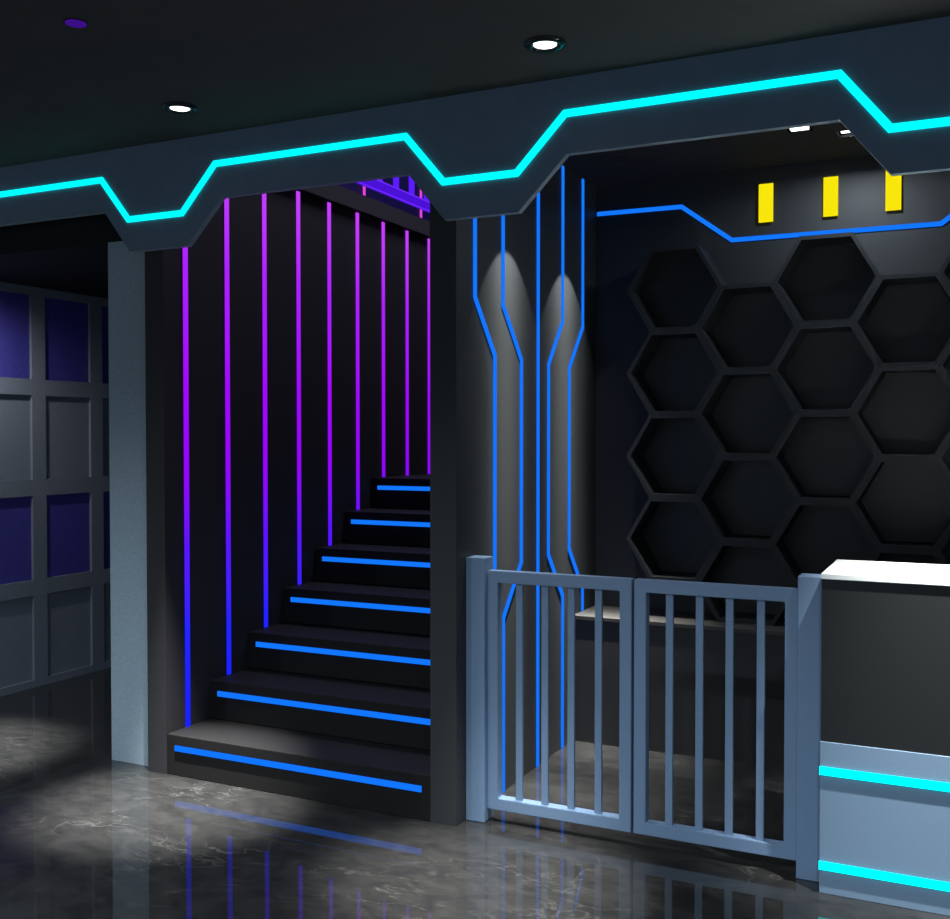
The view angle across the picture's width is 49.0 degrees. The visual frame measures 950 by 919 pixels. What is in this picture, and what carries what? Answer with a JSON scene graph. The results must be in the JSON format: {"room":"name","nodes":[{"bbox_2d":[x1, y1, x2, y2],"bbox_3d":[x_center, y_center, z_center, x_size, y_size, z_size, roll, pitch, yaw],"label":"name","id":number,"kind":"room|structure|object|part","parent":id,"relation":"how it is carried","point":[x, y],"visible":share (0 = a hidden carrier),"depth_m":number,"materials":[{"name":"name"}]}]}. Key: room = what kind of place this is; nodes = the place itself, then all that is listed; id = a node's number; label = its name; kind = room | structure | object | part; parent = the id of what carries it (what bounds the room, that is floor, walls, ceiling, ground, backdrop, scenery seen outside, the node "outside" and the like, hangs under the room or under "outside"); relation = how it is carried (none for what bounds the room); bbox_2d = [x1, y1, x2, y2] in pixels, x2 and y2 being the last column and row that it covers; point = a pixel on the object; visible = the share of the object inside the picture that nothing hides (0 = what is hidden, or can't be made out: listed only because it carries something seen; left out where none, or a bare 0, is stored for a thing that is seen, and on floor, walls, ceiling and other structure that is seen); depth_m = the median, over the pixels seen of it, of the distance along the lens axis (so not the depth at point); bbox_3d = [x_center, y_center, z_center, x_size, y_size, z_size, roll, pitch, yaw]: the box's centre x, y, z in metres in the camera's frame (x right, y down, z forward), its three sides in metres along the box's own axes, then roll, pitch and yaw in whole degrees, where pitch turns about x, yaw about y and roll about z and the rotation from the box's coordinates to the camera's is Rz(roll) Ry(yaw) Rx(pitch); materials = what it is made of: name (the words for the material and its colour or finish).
{"room":"entertainment venue lobby","nodes":[
{"label":"entertainment venue lobby","id":0,"kind":"room"},
{"bbox_2d":[0,282,110,696],"bbox_3d":[-2.368,0.154,6.910,0.120,2.394,3.266,1,1,26],"label":"wall","id":1,"kind":"structure","parent":0,"point":[55,590],"depth_m":6.37,"materials":[{"name":"grey painted panels"},{"name":"dark blue panels"}]},
{"bbox_3d":[-2.731,-0.725,6.045,0.004,0.497,0.353,1,1,26],"label":"wall panel","id":2,"kind":"part","parent":1,"relation":"part of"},
{"bbox_3d":[-2.731,-0.128,6.058,0.004,0.501,0.353,1,1,26],"label":"wall panel","id":3,"kind":"part","parent":1,"relation":"part of","materials":[{"name":"stone"}]},
{"bbox_3d":[-2.731,0.473,6.071,0.004,0.501,0.353,1,1,26],"label":"wall panel","id":4,"kind":"part","parent":1,"relation":"part of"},
{"bbox_3d":[-2.731,1.071,6.083,0.004,0.504,0.353,1,1,26],"label":"wall panel","id":5,"kind":"part","parent":1,"relation":"part of","materials":[{"name":"stone"}]},
{"bbox_3d":[-2.534,-0.734,6.455,0.004,0.497,0.353,1,1,26],"label":"wall panel","id":6,"kind":"part","parent":1,"relation":"part of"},
{"bbox_3d":[-2.534,-0.137,6.467,0.004,0.501,0.353,1,1,26],"label":"wall panel","id":7,"kind":"part","parent":1,"relation":"part of","materials":[{"name":"stone"}]},
{"bbox_3d":[-2.534,0.464,6.480,0.004,0.501,0.353,1,1,26],"label":"wall panel","id":8,"kind":"part","parent":1,"relation":"part of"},
{"bbox_3d":[-2.534,1.062,6.493,0.004,0.504,0.353,1,1,26],"label":"wall panel","id":9,"kind":"part","parent":1,"relation":"part of","materials":[{"name":"stone"}]},
{"bbox_3d":[-2.336,-0.743,6.864,0.004,0.497,0.353,1,1,26],"label":"wall panel","id":10,"kind":"part","parent":1,"relation":"part of","materials":[{"name":"paint"}]},
{"bbox_3d":[-2.336,-0.146,6.877,0.004,0.501,0.353,1,1,26],"label":"wall panel","id":11,"kind":"part","parent":1,"relation":"part of","materials":[{"name":"stone"}]},
{"bbox_3d":[-2.336,0.455,6.890,0.004,0.501,0.353,1,1,26],"label":"wall panel","id":12,"kind":"part","parent":1,"relation":"part of","materials":[{"name":"paint"}]},
{"bbox_3d":[-2.336,1.053,6.903,0.004,0.504,0.353,1,1,26],"label":"wall panel","id":13,"kind":"part","parent":1,"relation":"part of","materials":[{"name":"stone"}]},
{"bbox_2d":[0,214,122,298],"bbox_3d":[-2.823,-1.328,8.332,5.659,0.505,5.388,1,1,26],"label":"ceiling","id":14,"kind":"structure","parent":0,"point":[70,255],"depth_m":5.11,"materials":[{"name":"black paint"}]},
{"bbox_2d":[108,241,147,765],"bbox_3d":[-0.570,0.156,6.831,0.270,2.394,4.595,1,1,26],"label":"pillar","id":15,"kind":"structure","parent":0,"point":[126,269],"depth_m":4.77,"materials":[{"name":"grey paint"}]},
{"bbox_2d":[145,190,429,773],"bbox_3d":[-0.412,-0.046,6.722,0.106,2.802,4.647,1,1,26],"label":"wall","id":16,"kind":"structure","parent":0,"point":[206,257],"depth_m":5.21,"materials":[{"name":"black paint"}]},
{"bbox_2d":[183,247,190,726],"bbox_3d":[-1.309,-0.087,4.728,0.006,2.614,0.028,1,1,26],"label":"light strip","id":17,"kind":"object","parent":16,"relation":"attached to","point":[185,250],"visible":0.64,"depth_m":4.73,"materials":[{"name":"purple"}]},
{"bbox_2d":[224,198,230,674],"bbox_3d":[-1.183,-0.183,4.988,0.006,2.434,0.028,1,1,26],"label":"light strip","id":18,"kind":"object","parent":16,"relation":"attached to","point":[226,201],"visible":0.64,"depth_m":4.99,"materials":[{"name":"purple"}]},
{"bbox_2d":[262,194,267,627],"bbox_3d":[-1.057,-0.279,5.248,0.006,2.254,0.028,1,1,26],"label":"light strip","id":19,"kind":"object","parent":16,"relation":"attached to","point":[264,242],"visible":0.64,"depth_m":5.25,"materials":[{"name":"purple plastic"}]},
{"bbox_2d":[296,191,301,584],"bbox_3d":[-0.931,-0.374,5.508,0.006,2.074,0.028,1,1,26],"label":"light strip","id":20,"kind":"object","parent":16,"relation":"attached to","point":[297,192],"visible":1,"depth_m":5.50,"materials":[{"name":"purple plastic"}]},
{"bbox_2d":[327,202,331,545],"bbox_3d":[-0.805,-0.470,5.768,0.006,1.894,0.028,1,1,26],"label":"light strip","id":21,"kind":"object","parent":16,"relation":"attached to","point":[328,203],"visible":1,"depth_m":5.76,"materials":[{"name":"purple plastic"}]},
{"bbox_2d":[356,212,359,509],"bbox_3d":[-0.678,-0.566,6.028,0.006,1.714,0.028,1,1,26],"label":"light strip","id":22,"kind":"object","parent":16,"relation":"attached to","point":[357,214],"visible":1,"depth_m":6.03,"materials":[{"name":"purple plastic"}]},
{"bbox_2d":[299,185,429,237],"bbox_3d":[-1.226,-1.506,7.117,1.987,0.097,4.585,1,1,26],"label":"trim","id":23,"kind":"structure","parent":16,"relation":"attached to","point":[337,194],"depth_m":6.11,"materials":[{"name":"grey paint"}]},
{"bbox_2d":[356,176,429,212],"bbox_3d":[-0.326,-2.049,6.885,0.050,1.000,3.800,1,1,26],"label":"balustrade","id":24,"kind":"object","parent":23,"relation":"on","point":[393,191],"visible":0.13,"depth_m":6.56,"materials":[{"name":"purple"}]},
{"bbox_2d":[382,222,384,476],"bbox_3d":[-0.552,-0.661,6.288,0.006,1.534,0.028,1,1,26],"label":"light strip","id":25,"kind":"object","parent":16,"relation":"attached to","point":[383,223],"visible":0.93,"depth_m":6.29,"materials":[{"name":"purple plastic"}]},
{"bbox_2d":[406,230,408,474],"bbox_3d":[-0.426,-0.667,6.550,0.006,1.534,0.028,1,1,26],"label":"light strip","id":26,"kind":"object","parent":16,"relation":"attached to","point":[407,234],"visible":1,"depth_m":6.55,"materials":[{"name":"purple plastic"}]},
{"bbox_2d":[428,238,429,473],"bbox_3d":[-0.300,-0.672,6.812,0.006,1.534,0.028,1,1,26],"label":"light strip","id":27,"kind":"object","parent":16,"relation":"attached to","point":[428,238],"visible":0.79,"depth_m":6.80,"materials":[{"name":"purple plastic"}]},
{"bbox_2d":[339,176,429,220],"bbox_3d":[-0.815,-2.700,6.893,0.100,2.299,4.585,1,1,26],"label":"wall","id":28,"kind":"structure","parent":0,"point":[403,181],"depth_m":7.34,"materials":[{"name":"blue paint"}]},
{"bbox_2d":[420,190,421,217],"bbox_3d":[-0.397,-2.418,7.641,0.010,1.695,0.018,1,1,26],"label":"light strip","id":29,"kind":"object","parent":28,"relation":"attached to","point":[420,190],"visible":0.02,"depth_m":7.65,"materials":[{"name":"purple"}]},
{"bbox_2d":[0,667,949,918],"bbox_3d":[-1.167,1.478,3.370,13.000,0.100,13.000,1,1,26],"label":"floor","id":30,"kind":"structure","parent":0,"point":[85,833],"depth_m":3.75,"materials":[{"name":"stone"}]},
{"bbox_2d":[167,474,429,820],"bbox_3d":[0.232,0.733,6.421,1.328,1.258,4.640,1,1,26],"label":"staircase","id":31,"kind":"structure","parent":30,"relation":"on","point":[331,704],"depth_m":4.78,"materials":[{"name":"black stone"}]},
{"bbox_2d":[466,555,492,822],"bbox_3d":[0.018,0.896,4.093,0.080,1.030,0.083,1,1,26],"label":"gate post","id":32,"kind":"object","parent":30,"relation":"on","point":[477,566],"visible":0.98,"depth_m":4.06,"materials":[{"name":"blue metal"}]},
{"bbox_2d":[487,569,634,831],"bbox_3d":[0.319,0.899,3.955,0.580,0.931,0.046,1,1,26],"label":"gate leaf","id":33,"kind":"object","parent":32,"relation":"attached to","point":[623,821],"visible":0.98,"depth_m":3.93,"materials":[{"name":"blue metal"}]},
{"bbox_2d":[575,605,784,768],"bbox_3d":[2.667,1.097,4.282,4.690,0.622,0.345,1,1,26],"label":"counter","id":34,"kind":"object","parent":30,"relation":"on","point":[745,635],"visible":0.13,"depth_m":4.90,"materials":[{"name":"laminate"}]},
{"bbox_2d":[796,573,821,881],"bbox_3d":[1.146,0.908,3.550,0.084,1.030,0.083,1,1,26],"label":"gate post","id":35,"kind":"object","parent":30,"relation":"on","point":[809,585],"visible":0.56,"depth_m":3.51,"materials":[{"name":"blue metal"}]},
{"bbox_2d":[633,578,797,860],"bbox_3d":[0.850,0.905,3.699,0.578,0.931,0.046,1,1,26],"label":"gate leaf","id":36,"kind":"object","parent":35,"relation":"attached to","point":[786,849],"visible":0.95,"depth_m":3.69,"materials":[{"name":"blue metal"}]},
{"bbox_2d":[819,559,949,915],"bbox_3d":[1.867,0.902,3.304,1.426,1.054,0.443,1,1,26],"label":"reception counter","id":37,"kind":"object","parent":30,"relation":"on","point":[884,768],"depth_m":3.34,"materials":[{"name":"grey laminate"}]},
{"bbox_3d":[1.770,1.182,3.130,1.405,0.501,0.020,1,1,26],"label":"panel","id":38,"kind":"part","parent":37,"relation":"part of","materials":[{"name":"blue metal"}]},
{"bbox_3d":[1.771,0.664,3.121,1.404,0.534,0.016,1,1,26],"label":"panel","id":39,"kind":"part","parent":37,"relation":"part of","materials":[{"name":"grey laminate"}]},
{"bbox_2d":[821,559,949,585],"bbox_3d":[1.868,0.384,3.295,1.426,0.018,0.439,1,1,26],"label":"countertop","id":40,"kind":"structure","parent":37,"relation":"on","point":[850,570],"depth_m":3.43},
{"bbox_2d":[0,0,949,185],"bbox_3d":[-1.999,-1.389,1.581,13.000,0.150,9.166,1,1,26],"label":"ceiling","id":41,"kind":"structure","parent":0,"point":[104,85],"depth_m":3.51,"materials":[{"name":"grey paint"}]},
{"bbox_2d":[63,18,87,27],"bbox_3d":[-1.233,-1.348,3.219,0.072,0.004,0.072,1,1,26],"label":"recessed light","id":42,"kind":"object","parent":41,"relation":"in","point":[72,22],"visible":1,"depth_m":3.21,"materials":[{"name":"purple"}]},
{"bbox_2d":[162,101,197,114],"bbox_3d":[-1.145,-1.361,4.043,0.136,0.012,0.136,1,1,26],"label":"recessed light","id":43,"kind":"object","parent":41,"relation":"in","point":[174,107],"visible":1,"depth_m":4.03,"materials":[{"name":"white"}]},
{"bbox_2d":[0,16,949,252],"bbox_3d":[-0.276,-1.136,4.012,10.000,0.460,0.038,1,1,26],"label":"fascia","id":44,"kind":"object","parent":41,"relation":"attached to","point":[491,152],"visible":1,"depth_m":3.80,"materials":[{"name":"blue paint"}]},
{"bbox_2d":[524,35,565,53],"bbox_3d":[0.227,-1.347,3.386,0.136,0.012,0.136,1,1,26],"label":"recessed light","id":45,"kind":"object","parent":41,"relation":"in","point":[543,44],"visible":1,"depth_m":3.38,"materials":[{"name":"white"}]},
{"bbox_2d":[786,126,811,132],"bbox_3d":[1.368,-1.471,4.399,0.120,0.149,0.120,1,1,26],"label":"recessed light","id":46,"kind":"object","parent":41,"relation":"in","point":[807,128],"visible":0.17,"depth_m":4.42,"materials":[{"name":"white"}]},
{"bbox_2d":[836,130,852,137],"bbox_3d":[1.604,-1.472,4.463,0.120,0.149,0.120,1,1,26],"label":"recessed light","id":47,"kind":"object","parent":41,"relation":"in","point":[847,133],"visible":0.16,"depth_m":4.51,"materials":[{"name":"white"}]},
{"bbox_2d":[430,164,595,826],"bbox_3d":[0.885,-1.231,6.072,0.113,5.200,4.645,1,1,26],"label":"wall","id":48,"kind":"structure","parent":0,"point":[461,356],"depth_m":4.46,"materials":[{"name":"grey paint"}]},
{"bbox_2d":[473,218,496,569],"bbox_3d":[0.041,0.013,4.208,0.006,2.788,0.212,1,1,26],"label":"light strip","id":49,"kind":"object","parent":48,"relation":"attached to","point":[475,298],"visible":0.41,"depth_m":4.28,"materials":[{"name":"blue plastic"}]},
{"bbox_2d":[501,215,522,792],"bbox_3d":[0.160,0.008,4.455,0.006,2.788,0.220,1,1,26],"label":"light strip","id":50,"kind":"object","parent":48,"relation":"attached to","point":[503,216],"visible":0.85,"depth_m":4.40,"materials":[{"name":"blue plastic"}]},
{"bbox_2d":[536,192,539,766],"bbox_3d":[0.285,0.003,4.715,0.006,2.789,0.024,1,1,26],"label":"light strip","id":51,"kind":"object","parent":48,"relation":"attached to","point":[538,194],"visible":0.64,"depth_m":4.71,"materials":[{"name":"blue plastic"}]},
{"bbox_2d":[547,165,563,747],"bbox_3d":[0.381,-0.002,4.914,0.006,2.788,0.210,1,1,26],"label":"light strip","id":52,"kind":"object","parent":48,"relation":"attached to","point":[562,237],"visible":0.91,"depth_m":4.96,"materials":[{"name":"blue plastic"}]},
{"bbox_2d":[568,179,583,610],"bbox_3d":[0.501,-0.318,5.157,0.006,2.168,0.216,1,1,26],"label":"light strip","id":53,"kind":"object","parent":48,"relation":"attached to","point":[582,294],"visible":0.96,"depth_m":5.10,"materials":[{"name":"blue plastic"}]},
{"bbox_2d":[595,156,949,618],"bbox_3d":[2.812,0.004,4.447,4.791,2.800,0.120,1,1,26],"label":"wall","id":54,"kind":"structure","parent":0,"point":[729,201],"depth_m":5.18,"materials":[{"name":"grey paint"}]},
{"bbox_2d":[626,414,720,498],"bbox_3d":[1.002,-0.017,5.132,0.466,0.404,0.215,1,1,26],"label":"wall panel","id":55,"kind":"object","parent":54,"relation":"attached to","point":[671,456],"visible":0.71,"depth_m":5.21,"materials":[{"name":"grey laminate"}]},
{"bbox_3d":[1.048,-0.019,5.227,0.425,0.368,0.005,1,1,26],"label":"panel","id":56,"kind":"part","parent":55,"relation":"part of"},
{"bbox_2d":[626,498,720,581],"bbox_3d":[1.002,0.387,5.141,0.466,0.404,0.215,1,1,26],"label":"wall panel","id":57,"kind":"object","parent":54,"relation":"attached to","point":[670,538],"visible":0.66,"depth_m":5.22,"materials":[{"name":"grey laminate"}]},
{"bbox_3d":[1.048,0.385,5.235,0.425,0.368,0.005,1,1,26],"label":"panel","id":58,"kind":"part","parent":57,"relation":"part of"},
{"bbox_2d":[627,330,721,414],"bbox_3d":[1.002,-0.421,5.123,0.466,0.404,0.215,1,1,26],"label":"wall panel","id":59,"kind":"object","parent":54,"relation":"attached to","point":[672,372],"visible":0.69,"depth_m":5.21,"materials":[{"name":"black plastic"}]},
{"bbox_3d":[1.048,-0.423,5.218,0.425,0.368,0.005,1,1,26],"label":"panel","id":60,"kind":"part","parent":59,"relation":"part of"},
{"bbox_2d":[627,245,727,331],"bbox_3d":[1.002,-0.825,5.115,0.466,0.404,0.215,1,1,26],"label":"wall panel","id":61,"kind":"object","parent":54,"relation":"attached to","point":[674,288],"visible":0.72,"depth_m":5.19,"materials":[{"name":"grey laminate"}]},
{"bbox_3d":[1.048,-0.827,5.209,0.425,0.368,0.005,1,1,26],"label":"panel","id":62,"kind":"part","parent":61,"relation":"part of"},
{"bbox_2d":[697,542,795,625],"bbox_3d":[1.317,0.580,4.993,0.466,0.380,0.215,1,1,26],"label":"wall panel","id":63,"kind":"object","parent":54,"relation":"attached to","point":[731,562],"visible":0.5,"depth_m":5.07,"materials":[{"name":"grey laminate"}]},
{"bbox_3d":[1.363,0.578,5.088,0.425,0.344,0.005,1,1,26],"label":"panel","id":64,"kind":"part","parent":63,"relation":"part of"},
{"bbox_2d":[697,457,796,543],"bbox_3d":[1.317,0.188,4.984,0.466,0.404,0.215,1,1,26],"label":"wall panel","id":65,"kind":"object","parent":54,"relation":"attached to","point":[743,499],"visible":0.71,"depth_m":5.07,"materials":[{"name":"grey laminate"}]},
{"bbox_2d":[697,282,797,370],"bbox_3d":[1.317,-0.620,4.967,0.466,0.404,0.215,1,1,26],"label":"wall panel","id":66,"kind":"object","parent":54,"relation":"attached to","point":[746,327],"visible":0.76,"depth_m":5.04,"materials":[{"name":"black plastic"}]},
{"bbox_3d":[1.363,-0.622,5.062,0.425,0.368,0.005,1,1,26],"label":"panel","id":67,"kind":"part","parent":66,"relation":"part of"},
{"bbox_2d":[697,370,797,456],"bbox_3d":[1.317,-0.216,4.976,0.466,0.404,0.215,1,1,26],"label":"wall panel","id":68,"kind":"object","parent":54,"relation":"attached to","point":[743,413],"visible":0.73,"depth_m":5.06,"materials":[{"name":"grey laminate"}]},
{"bbox_2d":[759,183,772,222],"bbox_3d":[1.403,-1.235,5.021,0.068,0.184,0.020,1,1,26],"label":"panel","id":69,"kind":"object","parent":54,"relation":"attached to","point":[765,190],"visible":1,"depth_m":5.01,"materials":[{"name":"yellow plastic"}]},
{"bbox_2d":[597,205,949,241],"bbox_3d":[2.743,-1.150,4.385,4.684,0.219,0.006,1,1,26],"label":"light strip","id":70,"kind":"object","parent":54,"relation":"attached to","point":[946,219],"visible":0.97,"depth_m":5.02,"materials":[{"name":"blue plastic"}]},
{"bbox_2d":[771,501,877,587],"bbox_3d":[1.633,0.393,4.837,0.466,0.404,0.215,1,1,26],"label":"wall panel","id":71,"kind":"object","parent":54,"relation":"attached to","point":[814,535],"visible":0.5,"depth_m":4.92,"materials":[{"name":"grey laminate"}]},
{"bbox_3d":[1.678,0.391,4.932,0.425,0.368,0.005,1,1,26],"label":"panel","id":72,"kind":"part","parent":71,"relation":"part of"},
{"bbox_2d":[772,413,878,502],"bbox_3d":[1.633,-0.011,4.828,0.466,0.404,0.215,1,1,26],"label":"wall panel","id":73,"kind":"object","parent":54,"relation":"attached to","point":[821,457],"visible":0.92,"depth_m":4.91,"materials":[{"name":"grey laminate"}]},
{"bbox_2d":[773,323,879,412],"bbox_3d":[1.633,-0.415,4.820,0.466,0.404,0.215,1,1,26],"label":"wall panel","id":74,"kind":"object","parent":54,"relation":"attached to","point":[822,368],"visible":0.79,"depth_m":4.90,"materials":[{"name":"grey laminate"}]},
{"bbox_2d":[773,232,880,324],"bbox_3d":[1.633,-0.819,4.811,0.466,0.404,0.215,1,1,26],"label":"wall panel","id":75,"kind":"object","parent":54,"relation":"attached to","point":[824,278],"visible":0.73,"depth_m":4.88,"materials":[{"name":"grey laminate"}]},
{"bbox_3d":[1.678,-0.821,4.906,0.425,0.368,0.005,1,1,26],"label":"panel","id":76,"kind":"part","parent":75,"relation":"part of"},
{"bbox_2d":[823,176,837,216],"bbox_3d":[1.671,-1.233,4.893,0.066,0.184,0.020,1,1,26],"label":"panel","id":77,"kind":"object","parent":54,"relation":"attached to","point":[830,184],"visible":1,"depth_m":4.88,"materials":[{"name":"yellow plastic"}]},
{"bbox_2d":[885,171,900,210],"bbox_3d":[1.917,-1.233,4.774,0.067,0.185,0.020,1,1,26],"label":"panel","id":78,"kind":"object","parent":54,"relation":"attached to","point":[893,183],"visible":0.73,"depth_m":4.77,"materials":[{"name":"yellow plastic"}]},
{"bbox_2d":[851,458,949,550],"bbox_3d":[1.948,0.195,4.681,0.466,0.404,0.215,1,1,26],"label":"wall panel","id":79,"kind":"object","parent":54,"relation":"attached to","point":[902,503],"visible":0.96,"depth_m":4.76,"materials":[{"name":"black plastic"}]},
{"bbox_2d":[852,365,949,457],"bbox_3d":[1.948,-0.209,4.672,0.466,0.404,0.215,1,1,26],"label":"wall panel","id":80,"kind":"object","parent":54,"relation":"attached to","point":[903,411],"visible":0.99,"depth_m":4.75,"materials":[{"name":"grey laminate"}]},
{"bbox_2d":[853,272,949,366],"bbox_3d":[1.948,-0.613,4.663,0.466,0.404,0.215,1,1,26],"label":"wall panel","id":81,"kind":"object","parent":54,"relation":"attached to","point":[904,320],"visible":0.94,"depth_m":4.74,"materials":[{"name":"grey laminate"}]},
{"bbox_2d":[871,549,943,564],"bbox_3d":[1.948,0.587,4.689,0.466,0.380,0.215,1,1,26],"label":"wall panel","id":82,"kind":"object","parent":54,"relation":"attached to","point":[888,555],"visible":0.08,"depth_m":4.75,"materials":[{"name":"grey laminate"}]},
{"bbox_3d":[1.994,0.585,4.784,0.425,0.344,0.005,1,1,26],"label":"panel","id":83,"kind":"part","parent":82,"relation":"part of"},
{"bbox_2d":[937,439,949,478],"bbox_3d":[2.263,-0.004,4.525,0.466,0.404,0.215,1,1,26],"label":"wall panel","id":84,"kind":"object","parent":54,"relation":"attached to","point":[943,458],"visible":1,"depth_m":4.52,"materials":[{"name":"black plastic"}]},
{"bbox_3d":[2.309,-0.006,4.619,0.425,0.368,0.005,1,1,26],"label":"panel","id":85,"kind":"part","parent":84,"relation":"part of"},
{"bbox_2d":[938,347,949,383],"bbox_3d":[2.263,-0.408,4.516,0.466,0.404,0.215,1,1,26],"label":"wall panel","id":86,"kind":"object","parent":54,"relation":"attached to","point":[944,364],"visible":0.86,"depth_m":4.51,"materials":[{"name":"grey laminate"}]},
{"bbox_3d":[2.309,-0.410,4.611,0.425,0.368,0.005,1,1,26],"label":"panel","id":87,"kind":"part","parent":86,"relation":"part of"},
{"bbox_2d":[939,254,949,288],"bbox_3d":[2.263,-0.812,4.507,0.466,0.404,0.215,1,1,26],"label":"shelf","id":88,"kind":"object","parent":54,"relation":"attached to","point":[944,271],"visible":0.86,"depth_m":4.50,"materials":[{"name":"grey laminate"}]}
]}

